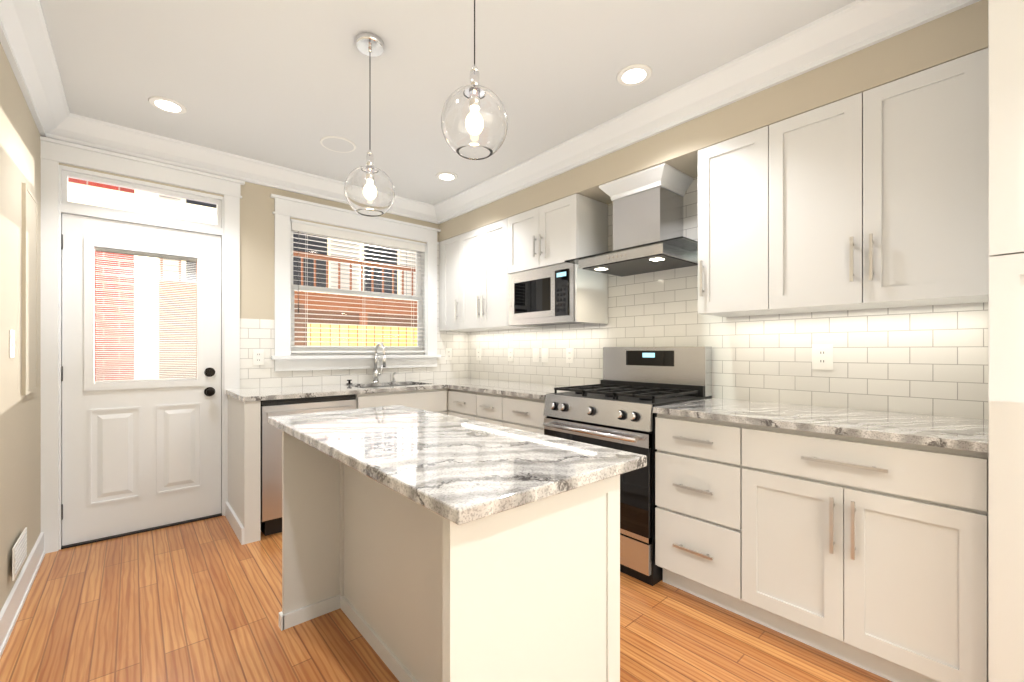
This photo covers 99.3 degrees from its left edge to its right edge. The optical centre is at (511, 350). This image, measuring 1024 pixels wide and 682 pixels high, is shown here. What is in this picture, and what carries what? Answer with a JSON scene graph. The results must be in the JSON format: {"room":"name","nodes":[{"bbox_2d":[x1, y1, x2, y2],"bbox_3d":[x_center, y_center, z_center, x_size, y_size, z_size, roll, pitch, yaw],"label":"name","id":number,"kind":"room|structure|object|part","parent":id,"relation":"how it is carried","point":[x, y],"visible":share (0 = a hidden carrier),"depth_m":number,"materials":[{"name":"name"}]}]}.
{"room":"kitchen","nodes":[
{"label":"kitchen","id":0,"kind":"room"},
{"bbox_2d":[0,42,40,610],"bbox_3d":[-0.750,-0.100,0.122,0.150,2.600,6.670,0,0,-41],"label":"wall","id":1,"kind":"structure","parent":0,"point":[20,414],"depth_m":2.01,"materials":[{"name":"beige paint"}]},
{"bbox_2d":[12,527,26,580],"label":"air vent","id":2,"kind":"object","parent":1,"relation":"attached to","point":[19,551],"depth_m":1.97,"materials":[{"name":"white metal"}]},
{"bbox_2d":[0,532,45,657],"bbox_3d":[-0.686,1.135,0.178,0.020,0.130,6.370,0,0,-41],"label":"baseboard","id":3,"kind":"structure","parent":1,"relation":"attached to","point":[10,611],"depth_m":1.97,"materials":[{"name":"white wood"}]},
{"bbox_2d":[22,183,37,395],"label":"wall panel","id":4,"kind":"object","parent":1,"relation":"attached to","point":[29,202],"depth_m":2.22,"materials":[{"name":"white wood"}]},
{"bbox_2d":[0,0,75,142],"bbox_3d":[-0.644,-1.333,0.214,0.130,0.135,6.370,0,0,-41],"label":"crown molding","id":5,"kind":"structure","parent":1,"relation":"attached to","point":[25,40],"depth_m":2.01,"materials":[{"name":"white wood"}]},
{"bbox_2d":[59,163,467,388],"bbox_3d":[-1.673,-0.100,3.642,3.080,2.600,0.150,0,0,-41],"label":"wall","id":6,"kind":"structure","parent":0,"point":[256,267],"depth_m":3.36,"materials":[{"name":"beige paint"}]},
{"bbox_2d":[61,213,220,545],"bbox_3d":[-2.423,0.176,2.894,0.822,2.023,0.122,0,0,-41],"label":"entry door","id":7,"kind":"structure","parent":6,"relation":"in","point":[139,454],"depth_m":2.87,"materials":[{"name":"white wood"}]},
{"bbox_2d":[40,136,244,552],"bbox_3d":[-2.431,-0.028,2.954,1.035,2.455,0.192,0,0,-41],"label":"door frame","id":8,"kind":"structure","parent":6,"relation":"attached to","point":[55,202],"depth_m":2.73,"materials":[{"name":"white wood"}]},
{"bbox_2d":[68,114,431,222],"bbox_3d":[-1.714,-1.333,3.421,2.430,0.135,0.130,0,0,-41],"label":"crown molding","id":9,"kind":"structure","parent":6,"relation":"attached to","point":[90,132],"depth_m":3.07,"materials":[{"name":"white wood"}]},
{"bbox_2d":[270,194,440,370],"bbox_3d":[-1.335,-0.522,3.900,1.510,1.365,0.205,0,0,-41],"label":"window unit","id":10,"kind":"structure","parent":6,"relation":"in","point":[417,298],"depth_m":3.75,"materials":[{"name":"white wood"}]},
{"bbox_2d":[291,222,424,352],"bbox_3d":[-1.321,-0.505,3.884,1.202,1.046,0.064,0,0,-41],"label":"window blinds","id":11,"kind":"object","parent":10,"relation":"attached to","point":[311,230],"visible":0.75,"depth_m":3.81,"materials":[{"name":"white plastic"}]},
{"bbox_2d":[0,515,891,681],"bbox_3d":[0.468,1.250,1.183,3.380,0.100,6.670,0,0,-41],"label":"floor","id":12,"kind":"structure","parent":0,"point":[199,601],"depth_m":1.86,"materials":[{"name":"brown wood"}]},
{"bbox_2d":[261,394,355,535],"bbox_3d":[-1.557,0.759,3.187,0.610,0.881,0.682,0,0,-41],"label":"dishwasher","id":13,"kind":"object","parent":12,"relation":"on","point":[271,479],"visible":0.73,"depth_m":2.82,"materials":[{"name":"silver metal"}]},
{"bbox_2d":[355,384,440,412],"bbox_3d":[-1.046,0.757,3.656,0.765,0.884,0.647,0,0,-41],"label":"base cabinet","id":14,"kind":"object","parent":12,"relation":"on","point":[429,399],"depth_m":3.42,"materials":[{"name":"white wood"}]},
{"bbox_2d":[226,378,489,401],"bbox_3d":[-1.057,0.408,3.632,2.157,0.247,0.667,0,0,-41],"label":"countertop","id":15,"kind":"structure","parent":14,"relation":"on","point":[271,393],"depth_m":3.27,"materials":[{"name":"stone"}]},
{"bbox_2d":[346,342,396,383],"bbox_3d":[-1.187,0.106,3.788,0.453,0.358,0.214,0,0,-41],"label":"faucet","id":16,"kind":"object","parent":15,"relation":"on","point":[375,375],"visible":1,"depth_m":3.85,"materials":[{"name":"silver metal"}]},
{"bbox_2d":[279,431,619,681],"bbox_3d":[-0.345,0.757,1.559,0.612,0.885,1.386,0,0,-41],"label":"kitchen island","id":17,"kind":"object","parent":12,"relation":"on","point":[417,592],"visible":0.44,"depth_m":1.18,"materials":[{"name":"white wood"}]},
{"bbox_2d":[268,405,646,524],"bbox_3d":[-0.344,0.300,1.533,0.615,0.030,1.465,0,0,-41],"label":"island countertop","id":18,"kind":"structure","parent":17,"relation":"on","point":[458,470],"depth_m":1.17,"materials":[{"name":"stone"}]},
{"bbox_2d":[441,388,476,420],"bbox_3d":[-0.189,0.757,3.720,0.732,0.884,0.422,0,0,-41],"label":"base cabinet","id":19,"kind":"object","parent":12,"relation":"on","point":[454,402],"depth_m":3.53,"materials":[{"name":"white wood"}]},
{"bbox_2d":[477,392,500,425],"bbox_3d":[0.077,0.757,3.464,0.667,0.884,0.315,0,0,-41],"label":"base cabinet","id":20,"kind":"object","parent":12,"relation":"on","point":[488,404],"depth_m":3.24,"materials":[{"name":"white wood"}]},
{"bbox_2d":[501,395,546,434],"bbox_3d":[0.326,0.757,3.179,0.667,0.884,0.441,0,0,-41],"label":"base cabinet","id":21,"kind":"object","parent":12,"relation":"on","point":[521,413],"depth_m":2.96,"materials":[{"name":"white wood"}]},
{"bbox_2d":[442,379,587,399],"bbox_3d":[0.086,0.299,3.416,0.717,0.029,1.116,0,0,-41],"label":"countertop","id":22,"kind":"structure","parent":21,"relation":"on","point":[511,388],"depth_m":3.36,"materials":[{"name":"stone"}]},
{"bbox_2d":[543,346,711,585],"bbox_3d":[0.688,0.588,2.688,0.754,1.225,0.750,0,0,-41],"label":"range","id":23,"kind":"object","parent":12,"relation":"on","point":[613,409],"visible":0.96,"depth_m":2.48,"materials":[{"name":"grey metal"}]},
{"bbox_2d":[655,413,736,613],"bbox_3d":[1.135,0.757,2.250,0.667,0.884,0.478,0,0,-41],"label":"base cabinet","id":24,"kind":"object","parent":12,"relation":"on","point":[696,458],"depth_m":2.05,"materials":[{"name":"white wood"}]},
{"bbox_2d":[737,423,987,681],"bbox_3d":[1.489,0.757,1.843,0.667,0.884,0.728,0,0,-41],"label":"base cabinet","id":25,"kind":"object","parent":12,"relation":"on","point":[870,555],"depth_m":1.58,"materials":[{"name":"white wood"}]},
{"bbox_2d":[653,397,987,452],"bbox_3d":[1.346,0.299,1.992,0.687,0.029,1.142,0,0,-41],"label":"countertop","id":26,"kind":"structure","parent":25,"relation":"on","point":[968,434],"depth_m":1.78,"materials":[{"name":"stone"}]},
{"bbox_2d":[988,0,1023,681],"bbox_3d":[2.020,-0.098,1.180,0.737,2.596,0.966,0,0,-41],"label":"tall cabinet","id":27,"kind":"object","parent":12,"relation":"on","point":[1005,340],"visible":1,"depth_m":1.28,"materials":[{"name":"white wood"}]},
{"bbox_2d":[40,0,855,204],"bbox_3d":[0.468,-1.450,1.183,3.380,0.100,6.670,0,0,-41],"label":"ceiling","id":28,"kind":"structure","parent":0,"point":[284,83],"depth_m":2.14,"materials":[{"name":"white paint"}]},
{"bbox_2d":[148,96,186,113],"bbox_3d":[-1.963,-1.397,2.481,0.175,0.006,0.175,0,0,4],"label":"recessed light","id":29,"kind":"object","parent":28,"relation":"in","point":[162,103],"depth_m":2.47,"materials":[{"name":"white plastic"}]},
{"bbox_2d":[320,136,355,152],"bbox_3d":[-1.179,-1.397,2.952,0.230,0.006,0.230,0,0,-41],"label":"ceiling speaker","id":30,"kind":"object","parent":28,"relation":"attached to","point":[338,144],"visible":1,"depth_m":2.94,"materials":[{"name":"white plastic"}]},
{"bbox_2d":[344,32,394,216],"bbox_3d":[-0.644,-1.011,1.972,0.220,0.776,0.220,0,0,-41],"label":"pendant light","id":31,"kind":"object","parent":28,"relation":"hanging from","point":[369,44],"depth_m":1.91,"materials":[{"name":"clear glass"}]},
{"bbox_3d":[-0.644,-0.724,1.972,0.220,0.202,0.220,0,0,-41],"label":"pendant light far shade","id":32,"kind":"part","parent":31,"relation":"part of","materials":[{"name":"clear glass"}]},
{"bbox_2d":[436,172,457,180],"bbox_3d":[-0.525,-1.397,3.495,0.175,0.006,0.175,0,0,4],"label":"recessed light","id":33,"kind":"object","parent":28,"relation":"in","point":[445,176],"depth_m":3.48,"materials":[{"name":"white plastic"}]},
{"bbox_2d":[441,0,507,159],"bbox_3d":[-0.123,-1.024,1.427,0.220,0.751,0.220,0,0,-41],"label":"light","id":34,"kind":"object","parent":28,"relation":"hanging from","point":[474,121],"depth_m":1.35,"materials":[{"name":"clear glass"}]},
{"bbox_3d":[-0.123,-1.054,1.427,0.124,0.690,0.124,0,0,-41],"label":"pendant light","id":35,"kind":"part","parent":34,"relation":"part of","materials":[{"name":"silver metal"}]},
{"bbox_2d":[616,64,651,85],"bbox_3d":[0.620,-1.397,2.211,0.175,0.006,0.175,0,0,4],"label":"recessed light","id":36,"kind":"object","parent":28,"relation":"in","point":[634,75],"depth_m":2.20,"materials":[{"name":"white plastic"}]},
{"bbox_2d":[439,0,987,241],"bbox_3d":[0.623,-1.245,3.076,0.360,0.310,3.720,0,0,-41],"label":"wall","id":37,"kind":"structure","parent":0,"point":[959,33],"depth_m":2.11,"materials":[{"name":"beige paint"}]},
{"bbox_2d":[432,0,980,223],"bbox_3d":[0.438,-1.333,2.915,0.130,0.135,3.720,0,0,-41],"label":"crown molding","id":38,"kind":"structure","parent":37,"relation":"attached to","point":[835,35],"depth_m":2.17,"materials":[{"name":"white"}]},
{"bbox_2d":[468,177,987,418],"bbox_3d":[1.685,-0.100,2.244,0.150,2.600,6.670,0,0,-41],"label":"tile backsplash","id":39,"kind":"structure","parent":0,"point":[930,360],"depth_m":2.39,"materials":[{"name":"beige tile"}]},
{"bbox_2d":[439,237,454,330],"bbox_3d":[-0.457,-0.644,4.314,0.356,0.888,0.430,0,0,-41],"label":"upper cabinet","id":40,"kind":"object","parent":39,"relation":"attached to","point":[446,247],"depth_m":4.26,"materials":[{"name":"white wood"}]},
{"bbox_2d":[455,220,539,331],"bbox_3d":[-0.127,-0.644,3.935,0.356,0.888,0.802,0,0,-41],"label":"upper cabinet","id":41,"kind":"object","parent":39,"relation":"attached to","point":[481,287],"depth_m":3.83,"materials":[{"name":"white wood"}]},
{"bbox_2d":[503,194,607,275],"bbox_3d":[0.338,-0.857,3.402,0.356,0.463,0.739,0,0,-41],"label":"upper cabinet","id":42,"kind":"object","parent":39,"relation":"attached to","point":[574,226],"depth_m":3.20,"materials":[{"name":"white wood"}]},
{"bbox_2d":[509,263,584,325],"bbox_3d":[0.327,-0.412,3.392,0.364,0.417,0.694,0,0,-41],"label":"microwave","id":43,"kind":"object","parent":42,"relation":"attached to","point":[543,296],"visible":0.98,"depth_m":3.24,"materials":[{"name":"grey metal"}]},
{"bbox_2d":[565,163,697,276],"bbox_3d":[0.808,-0.809,2.758,0.492,0.560,0.827,0,0,-41],"label":"range hood","id":44,"kind":"object","parent":39,"relation":"attached to","point":[648,237],"visible":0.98,"depth_m":2.69,"materials":[{"name":"silver metal"}]},
{"bbox_2d":[698,132,754,316],"bbox_3d":[1.276,-0.644,2.324,0.356,0.888,0.413,0,0,-41],"label":"upper cabinet","id":45,"kind":"object","parent":39,"relation":"attached to","point":[724,168],"depth_m":2.26,"materials":[{"name":"white wood"}]},
{"bbox_2d":[812,344,832,369],"label":"outlet plates","id":46,"kind":"object","parent":39,"relation":"attached to","point":[823,357],"depth_m":2.23,"materials":[{"name":"white plastic"}]},
{"bbox_2d":[751,48,987,314],"bbox_3d":[1.587,-0.644,1.968,0.356,0.888,0.780,0,0,-41],"label":"upper cabinet","id":47,"kind":"object","parent":39,"relation":"attached to","point":[875,198],"depth_m":1.79,"materials":[{"name":"white wood"}]},
{"label":"outside","id":48,"kind":"structure","parent":0,"visible":0},
{"bbox_2d":[68,178,416,380],"bbox_3d":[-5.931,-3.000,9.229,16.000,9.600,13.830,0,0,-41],"label":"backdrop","id":49,"kind":"structure","parent":48,"point":[136,204],"depth_m":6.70,"materials":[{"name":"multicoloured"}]}
]}

